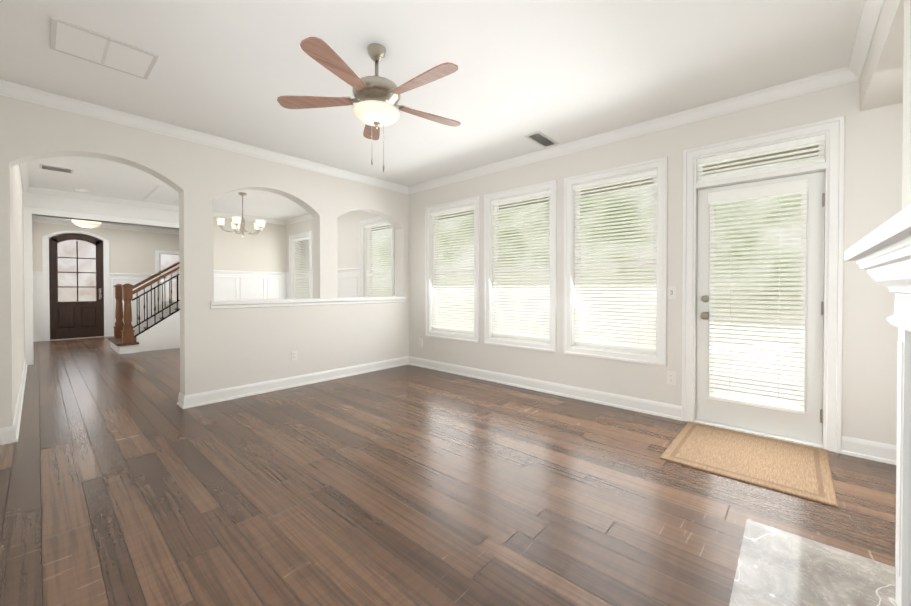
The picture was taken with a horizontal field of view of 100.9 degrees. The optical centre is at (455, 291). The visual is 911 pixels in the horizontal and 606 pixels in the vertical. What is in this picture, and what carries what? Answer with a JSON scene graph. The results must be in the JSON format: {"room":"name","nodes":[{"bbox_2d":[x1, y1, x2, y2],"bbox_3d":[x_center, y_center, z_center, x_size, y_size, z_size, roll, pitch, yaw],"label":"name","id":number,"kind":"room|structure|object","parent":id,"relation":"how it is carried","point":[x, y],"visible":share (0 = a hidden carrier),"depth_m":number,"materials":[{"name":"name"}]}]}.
{"room":"living room","nodes":[
{"label":"living room","id":0,"kind":"room"},
{"bbox_2d":[11,164,24,414],"bbox_3d":[-6.423,-0.236,5.499,7.730,2.700,0.150,1,1,42],"label":"wall","id":1,"kind":"structure","parent":0,"point":[17,244],"depth_m":3.80,"materials":[{"name":"paint"}]},
{"bbox_2d":[8,357,27,443],"bbox_3d":[-4.923,1.066,4.274,4.256,0.122,0.036,1,1,42],"label":"baseboard","id":2,"kind":"structure","parent":1,"relation":"attached to","point":[13,431],"depth_m":3.32,"materials":[{"name":"paint"}]},
{"bbox_2d":[19,162,31,193],"bbox_3d":[-4.990,-1.528,4.342,4.070,0.092,0.066,1,1,42],"label":"crown molding","id":3,"kind":"structure","parent":1,"relation":"attached to","point":[23,167],"depth_m":5.05,"materials":[{"name":"paint"}]},
{"bbox_2d":[35,214,285,271],"bbox_3d":[-5.198,-0.254,7.277,0.150,2.700,4.130,1,1,42],"label":"wall","id":4,"kind":"structure","parent":0,"point":[264,250],"depth_m":8.04,"materials":[{"name":"paint"}]},
{"bbox_2d":[23,193,178,364],"bbox_3d":[-5.801,-0.202,6.608,0.220,2.610,2.330,1,1,42],"label":"trim","id":5,"kind":"structure","parent":4,"relation":"attached to","point":[51,206],"depth_m":6.00,"materials":[{"name":"paint"}]},
{"bbox_2d":[32,187,283,223],"bbox_3d":[-5.182,-1.556,7.121,0.066,0.092,3.780,1,1,42],"label":"crown molding","id":6,"kind":"structure","parent":4,"relation":"attached to","point":[40,191],"depth_m":6.52,"materials":[{"name":"paint"}]},
{"bbox_2d":[32,222,300,312],"bbox_3d":[-7.279,-0.286,10.443,0.160,2.700,6.350,1,1,42],"label":"wall","id":7,"kind":"structure","parent":0,"point":[131,252],"depth_m":9.32,"materials":[{"name":"paint"}]},
{"bbox_2d":[49,233,103,339],"bbox_3d":[-8.749,-0.139,8.713,0.123,2.418,0.886,1,1,42],"label":"front door","id":8,"kind":"structure","parent":7,"relation":"in","point":[76,283],"depth_m":8.71,"materials":[{"name":"brown wood"}]},
{"bbox_2d":[32,217,178,234],"bbox_3d":[-7.714,-1.583,9.778,0.066,0.092,4.500,1,1,42],"label":"crown molding","id":9,"kind":"structure","parent":7,"relation":"attached to","point":[41,220],"depth_m":9.15,"materials":[{"name":"paint"}]},
{"bbox_2d":[42,230,179,340],"bbox_3d":[-8.249,-0.172,9.352,0.180,2.494,2.710,1,1,42],"label":"door frame","id":10,"kind":"structure","parent":7,"relation":"attached to","point":[46,294],"depth_m":9.03,"materials":[{"name":"paint"}]},
{"bbox_2d":[110,273,155,330],"bbox_3d":[-8.071,0.249,9.432,0.024,1.410,0.880,1,1,42],"label":"trim","id":11,"kind":"structure","parent":7,"relation":"attached to","point":[115,278],"depth_m":9.45,"materials":[{"name":"paint"}]},
{"bbox_2d":[0,95,408,427],"bbox_3d":[-2.246,-0.223,4.227,0.180,2.700,4.350,1,1,42],"label":"wall","id":12,"kind":"structure","parent":0,"point":[226,348],"depth_m":3.91,"materials":[{"name":"paint"}]},
{"bbox_2d":[0,428,3,444],"bbox_3d":[-3.209,1.083,2.591,0.596,0.122,0.050,1,1,42],"label":"baseboard","id":13,"kind":"structure","parent":12,"relation":"attached to","point":[1,429],"depth_m":2.81,"materials":[{"name":"paint"}]},
{"bbox_2d":[0,80,407,193],"bbox_3d":[-2.091,-1.527,4.202,0.066,0.092,3.980,1,1,42],"label":"crown molding","id":14,"kind":"structure","parent":12,"relation":"attached to","point":[8,89],"depth_m":3.54,"materials":[{"name":"paint"}]},
{"bbox_2d":[180,356,407,408],"bbox_3d":[-1.689,1.061,4.704,0.026,0.122,2.856,1,1,42],"label":"baseboard","id":15,"kind":"structure","parent":12,"relation":"attached to","point":[193,400],"depth_m":4.34,"materials":[{"name":"paint"}]},
{"bbox_2d":[291,350,297,360],"bbox_3d":[-1.910,0.755,4.466,0.012,0.116,0.072,1,1,42],"label":"outlet","id":16,"kind":"object","parent":12,"relation":"attached to","point":[294,355],"visible":1,"depth_m":4.46,"materials":[{"name":"white plastic"}]},
{"bbox_2d":[214,265,395,299],"bbox_3d":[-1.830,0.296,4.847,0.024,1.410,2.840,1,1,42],"label":"wainscoting","id":17,"kind":"structure","parent":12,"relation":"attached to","point":[237,285],"depth_m":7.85,"materials":[{"name":"paint"}]},
{"bbox_2d":[210,296,405,308],"bbox_3d":[-1.697,0.123,4.840,0.236,0.085,2.570,1,1,42],"label":"trim","id":18,"kind":"structure","parent":12,"relation":"on","point":[229,304],"depth_m":4.49,"materials":[{"name":"paint"}]},
{"bbox_2d":[300,241,308,270],"bbox_3d":[-3.841,-0.297,11.518,3.510,2.700,0.150,1,1,42],"label":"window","id":19,"kind":"structure","parent":0,"point":[308,241],"depth_m":12.45,"materials":[{"name":"paint"}]},
{"bbox_2d":[0,0,862,241],"bbox_3d":[-2.535,-1.630,5.886,13.290,0.080,6.750,1,1,42],"label":"ceiling","id":20,"kind":"structure","parent":0,"point":[560,72],"depth_m":2.62,"materials":[{"name":"paint"}]},
{"bbox_2d":[39,164,73,173],"bbox_3d":[-5.110,-1.573,4.821,0.250,0.018,0.300,1,1,42],"label":"ceiling vent","id":21,"kind":"object","parent":20,"relation":"in","point":[55,168],"visible":0.94,"depth_m":4.80,"materials":[{"name":"grey metal"}]},
{"bbox_2d":[74,188,88,191],"bbox_3d":[-5.826,-1.585,5.857,0.170,0.008,0.170,1,1,42],"label":"recessed light","id":22,"kind":"object","parent":20,"relation":"in","point":[77,189],"visible":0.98,"depth_m":5.83,"materials":[{"name":"paint"}]},
{"bbox_2d":[72,219,101,227],"bbox_3d":[-7.327,-1.441,7.479,0.430,0.330,0.430,1,1,42],"label":"dome light","id":23,"kind":"object","parent":20,"relation":"attached to","point":[86,224],"visible":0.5,"depth_m":7.37,"materials":[{"name":"white glass"}]},
{"bbox_2d":[50,17,158,79],"bbox_3d":[-2.266,-1.550,2.435,0.410,0.010,0.480,1,1,42],"label":"ceiling vent","id":24,"kind":"object","parent":20,"relation":"in","point":[83,43],"visible":1,"depth_m":2.41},
{"bbox_2d":[143,185,178,203],"bbox_3d":[-4.744,-1.585,6.214,1.270,0.016,0.480,1,1,42],"label":"trim","id":25,"kind":"structure","parent":20,"relation":"attached to","point":[158,193],"depth_m":6.20,"materials":[{"name":"paint"}]},
{"bbox_2d":[217,192,264,236],"bbox_3d":[-3.450,-1.242,6.086,0.674,0.700,0.701,1,1,42],"label":"dining chandelier","id":26,"kind":"object","parent":20,"relation":"hanging from","point":[259,225],"visible":1,"depth_m":6.05,"materials":[{"name":"white glass"}]},
{"bbox_2d":[277,37,460,171],"bbox_3d":[-0.466,-1.162,2.396,1.190,0.785,1.223,1,1,42],"label":"ceiling fan","id":27,"kind":"object","parent":20,"relation":"hanging from","point":[376,99],"visible":1,"depth_m":2.32,"materials":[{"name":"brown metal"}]},
{"bbox_2d":[524,131,558,147],"bbox_3d":[0.894,-1.564,3.882,0.170,0.012,0.420,1,1,42],"label":"ceiling vent","id":28,"kind":"object","parent":20,"relation":"in","point":[541,139],"visible":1,"depth_m":3.87,"materials":[{"name":"grey metal"}]},
{"bbox_2d":[0,336,895,605],"bbox_3d":[-2.535,1.140,5.915,13.290,0.060,6.750,1,1,42],"label":"floor","id":29,"kind":"structure","parent":0,"point":[126,480],"depth_m":2.08,"materials":[{"name":"brown wood"}]},
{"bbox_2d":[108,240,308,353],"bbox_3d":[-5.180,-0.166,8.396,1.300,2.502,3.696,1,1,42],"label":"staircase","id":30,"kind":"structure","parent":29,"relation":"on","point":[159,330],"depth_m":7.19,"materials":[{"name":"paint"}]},
{"bbox_2d":[660,421,837,507],"bbox_3d":[2.035,1.137,2.643,0.860,0.012,0.945,1,1,42],"label":"doormat","id":31,"kind":"object","parent":29,"relation":"on","point":[797,469],"visible":0.97,"depth_m":2.54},
{"bbox_2d":[729,204,910,605],"bbox_3d":[1.172,0.498,0.961,0.800,1.324,1.740,1,1,42],"label":"fireplace","id":32,"kind":"object","parent":29,"relation":"on","point":[777,567],"visible":1,"depth_m":1.40,"materials":[{"name":"stone"}]},
{"bbox_2d":[286,80,902,445],"bbox_3d":[-0.358,-0.237,5.575,9.620,2.700,0.180,1,1,42],"label":"wall","id":33,"kind":"structure","parent":0,"point":[873,171],"depth_m":3.35,"materials":[{"name":"paint"}]},
{"bbox_2d":[284,214,312,224],"bbox_3d":[-2.391,-1.557,7.227,4.070,0.092,0.066,1,1,42],"label":"crown molding","id":34,"kind":"structure","parent":33,"relation":"attached to","point":[306,217],"depth_m":8.13,"materials":[{"name":"paint"}]},
{"bbox_2d":[419,338,422,346],"bbox_3d":[-0.519,0.753,5.601,0.072,0.116,0.012,1,1,42],"label":"outlet","id":35,"kind":"object","parent":33,"relation":"attached to","point":[420,342],"visible":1,"depth_m":5.59,"materials":[{"name":"white plastic"}]},
{"bbox_2d":[408,356,681,420],"bbox_3d":[0.635,1.063,4.555,3.680,0.122,0.026,1,1,42],"label":"baseboard","id":36,"kind":"structure","parent":33,"relation":"attached to","point":[665,410],"depth_m":4.07,"materials":[{"name":"paint"}]},
{"bbox_2d":[289,116,844,453],"bbox_3d":[-0.460,-0.076,5.617,8.711,2.378,0.156,1,1,42],"label":"window","id":37,"kind":"structure","parent":33,"relation":"in","point":[833,145],"depth_m":3.40,"materials":[{"name":"paint"}]},
{"bbox_2d":[292,236,308,298],"bbox_3d":[-3.337,-0.336,8.184,0.812,1.675,0.052,1,1,42],"label":"window blinds","id":38,"kind":"object","parent":37,"relation":"attached to","point":[295,290],"visible":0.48,"depth_m":8.20,"materials":[{"name":"white plastic"}]},
{"bbox_2d":[364,221,390,296],"bbox_3d":[-1.294,-0.317,6.344,0.752,1.675,0.052,1,1,42],"label":"window blinds","id":39,"kind":"object","parent":37,"relation":"attached to","point":[371,279],"visible":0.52,"depth_m":6.34,"materials":[{"name":"white plastic"}]},
{"bbox_2d":[431,205,473,332],"bbox_3d":[-0.037,-0.305,5.212,0.807,1.675,0.052,1,1,42],"label":"window blinds","id":40,"kind":"object","parent":37,"relation":"attached to","point":[465,297],"visible":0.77,"depth_m":5.20,"materials":[{"name":"white plastic"}]},
{"bbox_2d":[491,190,549,339],"bbox_3d":[0.768,-0.298,4.487,0.807,1.675,0.052,1,1,42],"label":"window blinds","id":41,"kind":"object","parent":37,"relation":"attached to","point":[516,290],"visible":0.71,"depth_m":4.47,"materials":[{"name":"white plastic"}]},
{"bbox_2d":[573,170,656,350],"bbox_3d":[1.573,-0.291,3.763,0.807,1.675,0.052,1,1,42],"label":"window blinds","id":42,"kind":"object","parent":37,"relation":"attached to","point":[615,181],"visible":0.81,"depth_m":3.73,"materials":[{"name":"white plastic"}]},
{"bbox_2d":[696,171,824,443],"bbox_3d":[2.423,0.117,3.036,0.812,2.016,0.114,1,1,42],"label":"patio door","id":43,"kind":"structure","parent":37,"relation":"attached to","point":[802,418],"depth_m":2.98,"materials":[{"name":"white metal"}]},
{"bbox_2d":[697,134,824,181],"bbox_3d":[2.402,-1.045,3.014,0.794,0.199,0.052,1,1,42],"label":"window blinds","id":44,"kind":"object","parent":37,"relation":"attached to","point":[782,147],"visible":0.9,"depth_m":2.97,"materials":[{"name":"white plastic"}]},
{"bbox_2d":[408,67,857,193],"bbox_3d":[1.014,-1.526,4.160,4.735,0.092,0.066,1,1,42],"label":"crown molding","id":45,"kind":"structure","parent":33,"relation":"attached to","point":[835,77],"depth_m":3.37,"materials":[{"name":"paint"}]},
{"bbox_2d":[667,371,675,384],"bbox_3d":[1.940,0.776,3.386,0.072,0.116,0.012,1,1,42],"label":"outlet","id":46,"kind":"object","parent":33,"relation":"attached to","point":[671,378],"visible":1,"depth_m":3.38,"materials":[{"name":"white plastic"}]},
{"bbox_2d":[667,286,675,298],"bbox_3d":[1.939,0.006,3.377,0.072,0.116,0.016,1,1,42],"label":"light switch","id":47,"kind":"object","parent":33,"relation":"attached to","point":[671,292],"visible":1,"depth_m":3.38,"materials":[{"name":"white plastic"}]},
{"bbox_2d":[841,436,896,464],"bbox_3d":[2.872,1.083,2.541,0.380,0.122,0.026,1,1,42],"label":"baseboard","id":48,"kind":"structure","parent":33,"relation":"attached to","point":[871,450],"depth_m":2.57,"materials":[{"name":"paint"}]},
{"bbox_2d":[859,0,910,208],"bbox_3d":[1.520,-0.189,0.836,0.485,2.700,4.350,1,1,42],"label":"wall","id":49,"kind":"structure","parent":0,"point":[885,79],"depth_m":1.92,"materials":[{"name":"paint"}]},
{"bbox_2d":[844,0,884,83],"bbox_3d":[1.678,-1.498,1.410,0.066,0.092,3.086,1,1,42],"label":"crown molding","id":50,"kind":"structure","parent":49,"relation":"attached to","point":[867,23],"depth_m":2.22,"materials":[{"name":"paint"}]},
{"label":"outside","id":51,"kind":"structure","parent":0,"visible":0},
{"bbox_2d":[49,235,179,300],"bbox_3d":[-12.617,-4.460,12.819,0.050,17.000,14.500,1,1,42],"label":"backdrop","id":52,"kind":"structure","parent":51,"point":[167,260],"depth_m":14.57,"materials":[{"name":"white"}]},
{"bbox_2d":[372,156,824,388],"bbox_3d":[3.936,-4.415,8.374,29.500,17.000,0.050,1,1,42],"label":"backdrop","id":53,"kind":"structure","parent":51,"point":[769,208],"depth_m":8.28,"materials":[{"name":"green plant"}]}
]}

